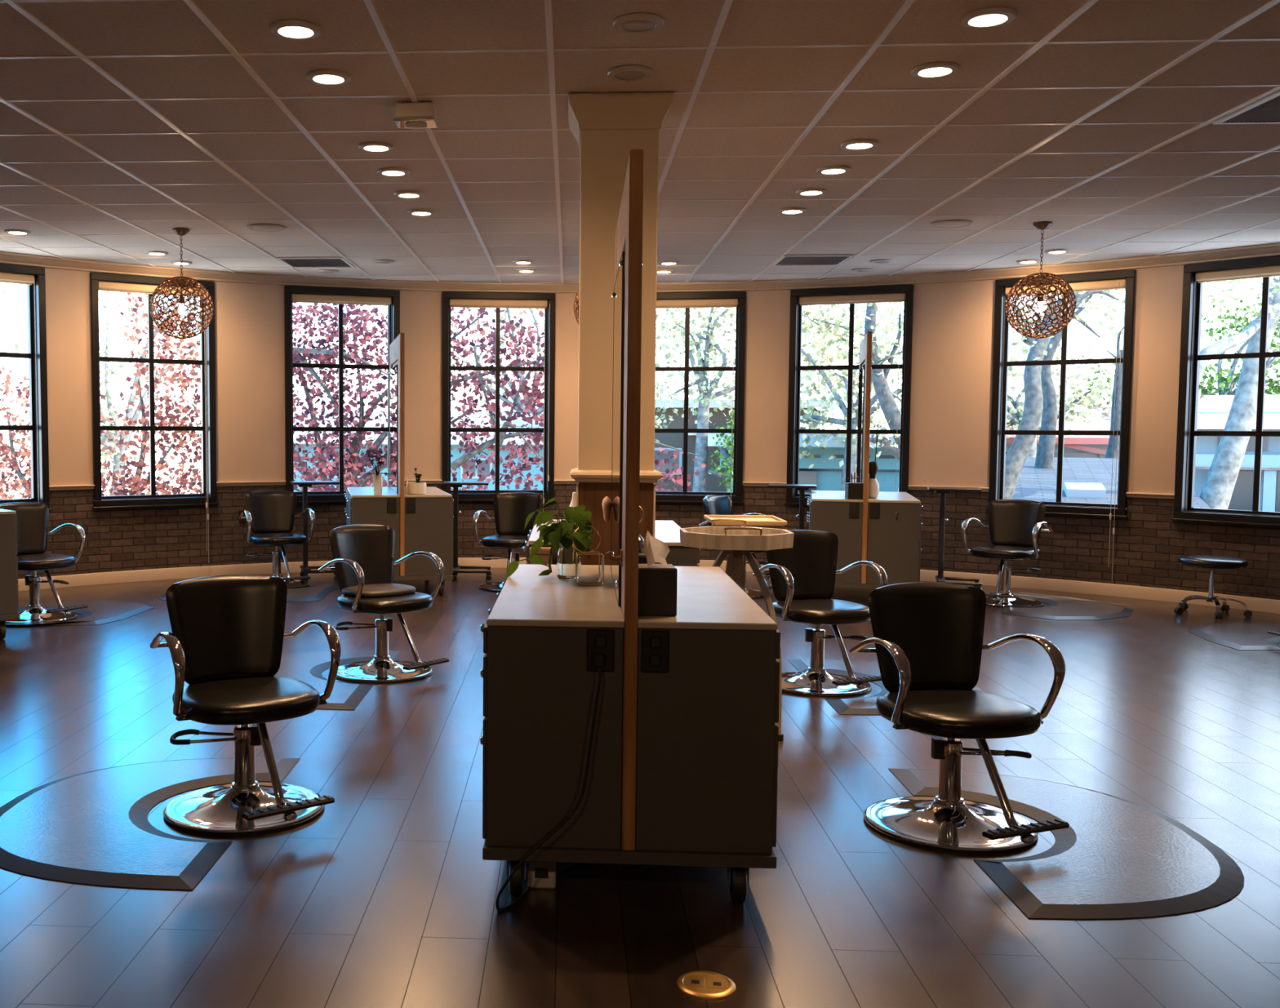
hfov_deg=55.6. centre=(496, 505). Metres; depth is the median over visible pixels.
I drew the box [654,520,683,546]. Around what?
countertop
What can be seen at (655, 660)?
socket
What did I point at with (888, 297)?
roller blind
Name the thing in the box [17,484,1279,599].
brick wall
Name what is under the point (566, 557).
vase
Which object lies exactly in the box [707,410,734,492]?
tree
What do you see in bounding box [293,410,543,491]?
building
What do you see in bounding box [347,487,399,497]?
countertop
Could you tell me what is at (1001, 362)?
window
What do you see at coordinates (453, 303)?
roller blind
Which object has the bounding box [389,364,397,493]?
mirror
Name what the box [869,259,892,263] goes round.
recessed light
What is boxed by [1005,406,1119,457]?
lodge
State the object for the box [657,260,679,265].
recessed light
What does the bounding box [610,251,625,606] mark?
mirror
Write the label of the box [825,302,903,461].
tree
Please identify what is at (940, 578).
tray stand
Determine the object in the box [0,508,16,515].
countertop
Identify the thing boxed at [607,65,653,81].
recessed light
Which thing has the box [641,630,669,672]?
outlet
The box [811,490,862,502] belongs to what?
countertop
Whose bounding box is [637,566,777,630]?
countertop
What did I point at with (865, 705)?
floor mat
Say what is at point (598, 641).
outlet
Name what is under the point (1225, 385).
tree
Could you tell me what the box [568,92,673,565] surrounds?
column
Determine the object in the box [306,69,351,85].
recessed light
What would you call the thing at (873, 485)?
vase
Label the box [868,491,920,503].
countertop
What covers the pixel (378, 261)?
recessed light
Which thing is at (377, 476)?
flower vase
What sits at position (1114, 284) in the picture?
roller blind
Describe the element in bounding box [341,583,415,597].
seat pad
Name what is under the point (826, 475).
building
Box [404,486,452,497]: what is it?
countertop
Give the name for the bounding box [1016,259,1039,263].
recessed light
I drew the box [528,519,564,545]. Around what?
countertop
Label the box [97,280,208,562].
roller blind
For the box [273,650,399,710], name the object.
floor mat
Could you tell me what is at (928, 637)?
chair
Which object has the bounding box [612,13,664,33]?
recessed light
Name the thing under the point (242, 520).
wall outlet
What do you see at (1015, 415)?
tree
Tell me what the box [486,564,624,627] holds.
countertop
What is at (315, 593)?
floor mat
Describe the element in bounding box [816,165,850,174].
recessed light
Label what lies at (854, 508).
outlet
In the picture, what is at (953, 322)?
wall
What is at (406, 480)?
ornament
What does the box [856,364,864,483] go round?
mirror
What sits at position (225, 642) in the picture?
chair
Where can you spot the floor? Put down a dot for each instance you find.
(386, 898)
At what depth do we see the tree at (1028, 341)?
23.52 m
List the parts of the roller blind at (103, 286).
cord, cord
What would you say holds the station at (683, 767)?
on the floor
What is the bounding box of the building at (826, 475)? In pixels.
[707,433,899,493]
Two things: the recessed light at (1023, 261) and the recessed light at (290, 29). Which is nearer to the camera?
the recessed light at (290, 29)
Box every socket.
[178,296,184,304]
[595,635,606,648]
[604,653,606,666]
[648,654,661,666]
[649,636,661,648]
[1036,293,1043,301]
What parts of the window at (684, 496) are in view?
sill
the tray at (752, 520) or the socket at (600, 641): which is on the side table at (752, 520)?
the tray at (752, 520)
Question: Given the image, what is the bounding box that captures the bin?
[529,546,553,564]
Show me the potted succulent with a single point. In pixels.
(413, 488)
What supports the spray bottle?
on the station at (668, 532)
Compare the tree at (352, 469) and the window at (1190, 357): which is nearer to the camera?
the window at (1190, 357)
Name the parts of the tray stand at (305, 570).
foot frame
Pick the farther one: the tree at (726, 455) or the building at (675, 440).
the building at (675, 440)
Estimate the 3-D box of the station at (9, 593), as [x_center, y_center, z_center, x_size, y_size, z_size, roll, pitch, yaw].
[-3.927,-0.229,8.098,0.900,2.185,1.450,-3,5,-41]
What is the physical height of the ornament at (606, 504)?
0.099 m
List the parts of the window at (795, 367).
sill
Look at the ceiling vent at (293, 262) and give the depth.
10.42 m
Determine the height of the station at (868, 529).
2.185 m
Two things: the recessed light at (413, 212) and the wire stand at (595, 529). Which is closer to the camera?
the wire stand at (595, 529)
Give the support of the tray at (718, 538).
on the tray table at (735, 542)
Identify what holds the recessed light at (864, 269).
in the ceiling
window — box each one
[0,263,52,511]
[89,272,218,509]
[284,285,399,503]
[441,291,555,501]
[654,291,746,503]
[784,284,913,505]
[986,269,1135,518]
[1170,255,1279,527]
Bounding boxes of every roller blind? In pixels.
[0,271,39,503]
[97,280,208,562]
[291,293,391,345]
[448,298,550,511]
[656,298,738,508]
[798,293,906,484]
[1004,278,1126,580]
[1195,265,1279,283]
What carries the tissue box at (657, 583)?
on the station at (683, 767)
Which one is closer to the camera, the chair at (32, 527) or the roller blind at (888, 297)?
the chair at (32, 527)
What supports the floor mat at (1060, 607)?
on the floor
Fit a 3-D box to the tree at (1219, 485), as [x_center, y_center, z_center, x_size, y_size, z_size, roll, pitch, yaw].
[9.602,-1.501,15.343,2.385,4.268,1.274,0,4,3]
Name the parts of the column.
panel, chair rail, crown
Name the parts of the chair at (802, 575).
arm, backrest, pump lever, seat, footrest leg, knob, arm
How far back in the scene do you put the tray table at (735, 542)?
5.30 m
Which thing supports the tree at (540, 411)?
on the ground
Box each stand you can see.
[289,480,339,581]
[441,481,491,581]
[572,524,604,586]
[639,506,644,522]
[764,484,816,584]
[927,486,982,590]
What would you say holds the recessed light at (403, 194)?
in the ceiling
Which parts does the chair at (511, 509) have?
arm, seat, footrest leg, pump lever, backrest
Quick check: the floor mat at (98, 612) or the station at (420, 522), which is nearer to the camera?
the floor mat at (98, 612)
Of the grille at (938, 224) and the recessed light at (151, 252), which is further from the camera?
the recessed light at (151, 252)
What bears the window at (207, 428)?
in the wall at (953, 322)
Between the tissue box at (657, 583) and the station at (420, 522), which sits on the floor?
the station at (420, 522)
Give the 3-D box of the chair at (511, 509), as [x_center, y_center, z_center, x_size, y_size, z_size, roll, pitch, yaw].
[0.127,0.311,10.505,0.613,0.838,0.678,1,4,16]
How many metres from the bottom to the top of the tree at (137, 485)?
6.550 m
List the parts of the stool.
leg, leg, seat, seat plate, leg, leg, leg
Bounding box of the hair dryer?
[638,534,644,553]
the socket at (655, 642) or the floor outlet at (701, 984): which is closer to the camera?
the floor outlet at (701, 984)
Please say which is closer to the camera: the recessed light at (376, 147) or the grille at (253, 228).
the recessed light at (376, 147)
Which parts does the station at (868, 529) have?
drawer, drawer, board, rail, panel, drawer, drawer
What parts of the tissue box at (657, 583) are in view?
lid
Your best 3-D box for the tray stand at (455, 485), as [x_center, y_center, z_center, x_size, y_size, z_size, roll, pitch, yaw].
[-0.272,0.229,11.226,0.462,0.906,0.370,0,4,0]
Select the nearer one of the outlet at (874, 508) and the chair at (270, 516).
the outlet at (874, 508)
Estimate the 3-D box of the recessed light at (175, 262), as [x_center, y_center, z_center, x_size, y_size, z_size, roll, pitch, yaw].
[-2.757,-2.125,10.505,0.184,0.019,0.184,0,4,3]
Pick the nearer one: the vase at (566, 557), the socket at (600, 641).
the socket at (600, 641)
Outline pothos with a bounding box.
[505,497,593,580]
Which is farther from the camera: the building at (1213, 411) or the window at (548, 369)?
the building at (1213, 411)
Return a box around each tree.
[0,290,199,495]
[0,292,201,499]
[292,302,721,491]
[450,307,544,414]
[654,307,811,492]
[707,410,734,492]
[710,302,903,491]
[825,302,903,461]
[898,336,1115,440]
[1004,288,1124,499]
[1008,288,1124,457]
[1084,296,1279,406]
[1198,275,1279,509]
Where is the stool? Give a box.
[1173,555,1252,619]
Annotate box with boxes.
[527,861,555,888]
[637,530,677,616]
[844,472,863,499]
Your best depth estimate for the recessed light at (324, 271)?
10.99 m
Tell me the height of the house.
3.233 m
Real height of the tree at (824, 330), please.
7.146 m
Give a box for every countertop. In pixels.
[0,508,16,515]
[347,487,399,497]
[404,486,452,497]
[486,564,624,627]
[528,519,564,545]
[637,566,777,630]
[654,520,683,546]
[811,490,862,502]
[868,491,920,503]
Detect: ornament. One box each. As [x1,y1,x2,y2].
[404,475,408,493]
[601,496,612,523]
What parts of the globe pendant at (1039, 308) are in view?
bulb, wire globe, chain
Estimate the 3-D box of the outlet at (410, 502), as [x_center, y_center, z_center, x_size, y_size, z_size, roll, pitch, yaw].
[-0.708,-0.003,9.949,0.078,0.122,0.010,0,4,-8]
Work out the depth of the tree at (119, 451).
23.00 m
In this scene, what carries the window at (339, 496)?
in the wall at (953, 322)
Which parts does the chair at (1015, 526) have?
arm, knob, footrest leg, seat, backrest, arm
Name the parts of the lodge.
ramp rail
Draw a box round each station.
[0,508,20,639]
[344,333,453,595]
[480,149,780,902]
[523,519,700,566]
[806,331,923,589]
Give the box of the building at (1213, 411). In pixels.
[1194,394,1279,511]
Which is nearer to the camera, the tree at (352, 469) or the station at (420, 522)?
the station at (420, 522)
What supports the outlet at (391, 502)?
attached to the station at (420, 522)
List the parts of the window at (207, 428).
sash, sill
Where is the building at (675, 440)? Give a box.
[653,399,833,492]
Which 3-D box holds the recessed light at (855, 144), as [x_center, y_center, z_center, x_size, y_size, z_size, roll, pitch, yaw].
[1.833,-1.819,6.056,0.184,0.019,0.184,0,4,3]
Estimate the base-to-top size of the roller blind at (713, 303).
2.440 m
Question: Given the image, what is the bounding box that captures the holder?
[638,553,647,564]
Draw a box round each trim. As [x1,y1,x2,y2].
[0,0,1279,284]
[0,243,1279,293]
[48,480,1174,498]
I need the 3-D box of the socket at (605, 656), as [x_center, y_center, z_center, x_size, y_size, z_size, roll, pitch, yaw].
[0.301,0.443,3.459,0.034,0.034,0.006,1,4,4]
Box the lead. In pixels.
[495,653,604,911]
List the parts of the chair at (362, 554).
arm, backrest, seat, pump lever, footrest leg, arm, knob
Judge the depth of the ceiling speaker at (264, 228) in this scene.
8.62 m
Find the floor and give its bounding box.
[0,568,1279,1007]
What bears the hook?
attached to the station at (683, 767)
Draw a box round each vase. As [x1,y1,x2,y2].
[364,448,391,493]
[556,538,581,579]
[868,422,883,498]
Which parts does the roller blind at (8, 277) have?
cord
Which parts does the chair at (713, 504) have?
backrest, arm, seat, arm, footrest leg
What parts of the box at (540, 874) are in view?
label plate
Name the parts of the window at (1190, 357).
sill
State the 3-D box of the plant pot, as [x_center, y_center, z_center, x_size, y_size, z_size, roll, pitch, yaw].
[-0.664,-0.148,10.091,0.166,0.098,0.166,0,4,3]
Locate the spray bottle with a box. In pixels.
[569,492,576,528]
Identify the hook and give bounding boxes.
[604,549,622,567]
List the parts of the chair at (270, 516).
arm, backrest, seat, pump lever, footrest leg, arm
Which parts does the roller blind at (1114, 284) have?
cord, cord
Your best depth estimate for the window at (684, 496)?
11.90 m
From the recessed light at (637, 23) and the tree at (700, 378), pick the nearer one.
the recessed light at (637, 23)
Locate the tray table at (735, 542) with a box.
[680,519,794,741]
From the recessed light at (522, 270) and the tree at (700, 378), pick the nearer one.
the recessed light at (522, 270)
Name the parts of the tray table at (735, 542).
leg, leg, leg, leg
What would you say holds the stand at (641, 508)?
on the station at (683, 767)
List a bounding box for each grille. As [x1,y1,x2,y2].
[251,226,280,231]
[935,222,968,227]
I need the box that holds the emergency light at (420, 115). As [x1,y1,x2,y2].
[393,102,438,129]
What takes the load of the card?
on the station at (683, 767)
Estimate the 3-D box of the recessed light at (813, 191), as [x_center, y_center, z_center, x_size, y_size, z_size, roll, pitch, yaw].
[1.907,-1.896,7.261,0.184,0.019,0.184,0,4,3]
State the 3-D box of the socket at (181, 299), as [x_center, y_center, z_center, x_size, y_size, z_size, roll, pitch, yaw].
[-2.305,-1.510,8.800,0.040,0.057,0.040,0,4,3]
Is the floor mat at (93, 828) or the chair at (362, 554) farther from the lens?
the chair at (362, 554)
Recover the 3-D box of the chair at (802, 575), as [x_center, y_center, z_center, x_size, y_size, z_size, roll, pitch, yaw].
[1.778,0.574,6.527,0.613,0.838,0.678,-1,4,-16]
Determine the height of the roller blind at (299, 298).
2.440 m
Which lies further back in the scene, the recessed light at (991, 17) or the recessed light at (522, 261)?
the recessed light at (522, 261)
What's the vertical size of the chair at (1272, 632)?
0.838 m
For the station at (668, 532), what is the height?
2.185 m
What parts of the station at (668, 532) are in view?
drawer, drawer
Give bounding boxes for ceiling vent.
[275,257,355,267]
[772,254,853,266]
[1213,90,1279,124]
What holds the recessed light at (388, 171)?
in the ceiling
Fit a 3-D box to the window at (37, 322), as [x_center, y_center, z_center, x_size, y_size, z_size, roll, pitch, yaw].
[-4.300,-0.973,9.956,0.200,2.079,1.158,4,5,43]
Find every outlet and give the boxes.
[238,510,246,522]
[386,497,396,513]
[405,497,415,512]
[586,629,614,671]
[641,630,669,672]
[676,970,736,999]
[848,502,859,518]
[869,502,879,518]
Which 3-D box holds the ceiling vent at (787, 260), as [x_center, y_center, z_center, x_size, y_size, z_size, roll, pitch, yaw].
[2.672,-2.081,10.164,0.570,0.014,0.570,0,4,3]
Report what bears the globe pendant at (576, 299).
hanging from the ceiling
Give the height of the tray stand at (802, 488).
0.906 m
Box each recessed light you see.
[4,229,31,235]
[145,250,168,255]
[170,260,191,264]
[270,19,321,39]
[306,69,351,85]
[318,269,338,273]
[358,142,394,152]
[373,259,394,263]
[377,167,409,176]
[394,191,423,198]
[407,209,435,216]
[512,259,533,264]
[515,268,536,272]
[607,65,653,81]
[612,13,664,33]
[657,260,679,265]
[657,269,674,273]
[777,207,806,214]
[795,187,826,195]
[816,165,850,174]
[840,139,878,150]
[852,267,873,271]
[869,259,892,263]
[911,62,959,78]
[960,7,1016,28]
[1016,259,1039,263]
[1044,248,1070,253]
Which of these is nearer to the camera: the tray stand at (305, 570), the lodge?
the tray stand at (305, 570)
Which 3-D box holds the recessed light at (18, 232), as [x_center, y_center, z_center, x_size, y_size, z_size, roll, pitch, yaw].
[-3.547,-2.026,8.894,0.184,0.019,0.184,0,4,3]
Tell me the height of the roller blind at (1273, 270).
2.440 m
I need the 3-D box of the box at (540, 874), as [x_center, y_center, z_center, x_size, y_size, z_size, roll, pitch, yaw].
[0.143,1.119,3.735,0.085,0.090,0.163,0,4,3]
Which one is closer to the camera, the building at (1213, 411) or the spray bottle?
the spray bottle
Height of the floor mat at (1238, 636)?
0.019 m
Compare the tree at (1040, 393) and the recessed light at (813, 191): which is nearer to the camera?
the recessed light at (813, 191)
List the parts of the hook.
plate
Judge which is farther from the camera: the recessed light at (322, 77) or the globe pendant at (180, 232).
the globe pendant at (180, 232)
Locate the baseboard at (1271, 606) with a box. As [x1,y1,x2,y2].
[17,557,1279,613]
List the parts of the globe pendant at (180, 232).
chain, wire globe, bulb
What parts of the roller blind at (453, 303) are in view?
cord, cord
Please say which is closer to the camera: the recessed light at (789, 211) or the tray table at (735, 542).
the tray table at (735, 542)
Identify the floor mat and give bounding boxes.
[0,757,300,890]
[5,600,154,626]
[159,584,339,602]
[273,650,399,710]
[787,658,982,715]
[888,768,1244,919]
[991,591,1133,620]
[1187,622,1279,650]
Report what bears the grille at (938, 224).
attached to the ceiling speaker at (946, 224)
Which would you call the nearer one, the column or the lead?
the lead
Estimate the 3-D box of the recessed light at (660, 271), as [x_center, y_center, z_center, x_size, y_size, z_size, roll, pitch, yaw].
[1.528,-2.132,10.934,0.184,0.019,0.184,0,4,3]
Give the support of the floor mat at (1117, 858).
on the floor
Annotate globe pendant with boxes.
[150,227,213,338]
[573,289,579,324]
[1004,222,1075,338]
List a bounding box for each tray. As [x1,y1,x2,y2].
[680,519,794,550]
[703,515,786,526]
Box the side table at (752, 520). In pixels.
[703,515,786,585]
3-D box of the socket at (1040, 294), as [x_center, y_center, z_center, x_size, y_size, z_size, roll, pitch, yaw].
[3.795,-1.454,8.368,0.040,0.057,0.040,0,4,3]
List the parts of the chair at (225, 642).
arm, backrest, seat, pump lever, footrest leg, knob, arm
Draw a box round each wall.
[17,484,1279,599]
[30,263,1195,493]
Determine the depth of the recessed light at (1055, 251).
9.56 m
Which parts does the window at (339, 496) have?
sill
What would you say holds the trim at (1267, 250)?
attached to the wall at (953, 322)
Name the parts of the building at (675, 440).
pane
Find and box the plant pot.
[407,482,426,494]
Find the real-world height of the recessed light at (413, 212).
0.019 m
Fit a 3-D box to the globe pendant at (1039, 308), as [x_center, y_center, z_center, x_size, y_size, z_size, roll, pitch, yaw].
[3.796,-1.567,8.361,0.454,0.795,0.452,3,5,40]
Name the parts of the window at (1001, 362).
sill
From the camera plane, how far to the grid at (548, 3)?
5.98 m
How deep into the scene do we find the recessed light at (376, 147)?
6.12 m
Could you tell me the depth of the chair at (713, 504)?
10.23 m
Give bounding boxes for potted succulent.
[407,467,426,494]
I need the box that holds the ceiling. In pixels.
[0,0,1279,282]
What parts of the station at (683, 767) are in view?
knob, knob, drawer, drawer, drawer, rail, panel, board, drawer, drawer, drawer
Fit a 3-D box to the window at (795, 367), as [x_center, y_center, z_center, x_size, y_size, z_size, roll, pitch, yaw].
[3.385,-1.036,11.499,1.158,2.079,0.200,2,4,24]
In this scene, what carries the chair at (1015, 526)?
on the floor
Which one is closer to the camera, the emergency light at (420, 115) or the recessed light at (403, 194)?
the emergency light at (420, 115)
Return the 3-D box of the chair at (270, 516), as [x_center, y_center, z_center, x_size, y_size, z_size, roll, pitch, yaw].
[-1.935,0.293,10.635,0.613,0.838,0.678,-1,4,-24]
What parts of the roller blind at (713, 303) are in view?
cord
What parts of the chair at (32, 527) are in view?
backrest, pump lever, seat, footrest leg, knob, arm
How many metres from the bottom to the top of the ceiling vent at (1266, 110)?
0.014 m
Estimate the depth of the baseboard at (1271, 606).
10.73 m
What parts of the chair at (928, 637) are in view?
arm, backrest, pump lever, seat, footrest leg, arm, knob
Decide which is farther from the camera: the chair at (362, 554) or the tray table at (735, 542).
the chair at (362, 554)
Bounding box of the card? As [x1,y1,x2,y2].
[599,555,604,584]
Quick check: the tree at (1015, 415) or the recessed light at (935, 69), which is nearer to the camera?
the recessed light at (935, 69)
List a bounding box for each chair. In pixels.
[0,502,87,623]
[150,574,341,835]
[239,489,315,588]
[318,524,448,683]
[472,492,543,592]
[698,495,773,599]
[752,529,887,697]
[849,582,1069,854]
[960,499,1053,607]
[1267,630,1279,635]
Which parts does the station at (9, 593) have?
board, drawer, drawer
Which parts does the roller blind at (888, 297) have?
cord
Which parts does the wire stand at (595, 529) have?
frame, frame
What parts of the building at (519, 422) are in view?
pane, pane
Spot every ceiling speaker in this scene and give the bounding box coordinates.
[246,223,284,231]
[931,220,972,227]
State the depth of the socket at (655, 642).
3.44 m
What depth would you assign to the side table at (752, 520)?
6.40 m
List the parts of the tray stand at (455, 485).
foot frame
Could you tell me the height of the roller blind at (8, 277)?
2.440 m
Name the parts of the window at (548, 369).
sill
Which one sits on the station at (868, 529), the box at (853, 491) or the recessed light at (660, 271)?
the box at (853, 491)
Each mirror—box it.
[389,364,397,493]
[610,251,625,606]
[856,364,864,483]
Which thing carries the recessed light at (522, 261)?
in the ceiling
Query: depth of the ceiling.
5.77 m
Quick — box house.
[897,457,1211,508]
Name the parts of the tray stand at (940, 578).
foot frame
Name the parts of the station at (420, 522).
drawer, drawer, drawer, rail, board, drawer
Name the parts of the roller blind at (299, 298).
cord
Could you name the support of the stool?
on the floor
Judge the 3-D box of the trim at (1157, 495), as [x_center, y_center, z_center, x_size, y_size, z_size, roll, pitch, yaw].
[0.812,-0.029,8.796,13.360,0.042,6.680,0,4,3]
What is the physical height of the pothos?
0.312 m
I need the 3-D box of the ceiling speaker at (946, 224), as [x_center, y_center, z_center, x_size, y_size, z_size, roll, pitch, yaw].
[3.172,-1.961,8.354,0.270,0.012,0.270,0,4,3]
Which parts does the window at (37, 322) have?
sash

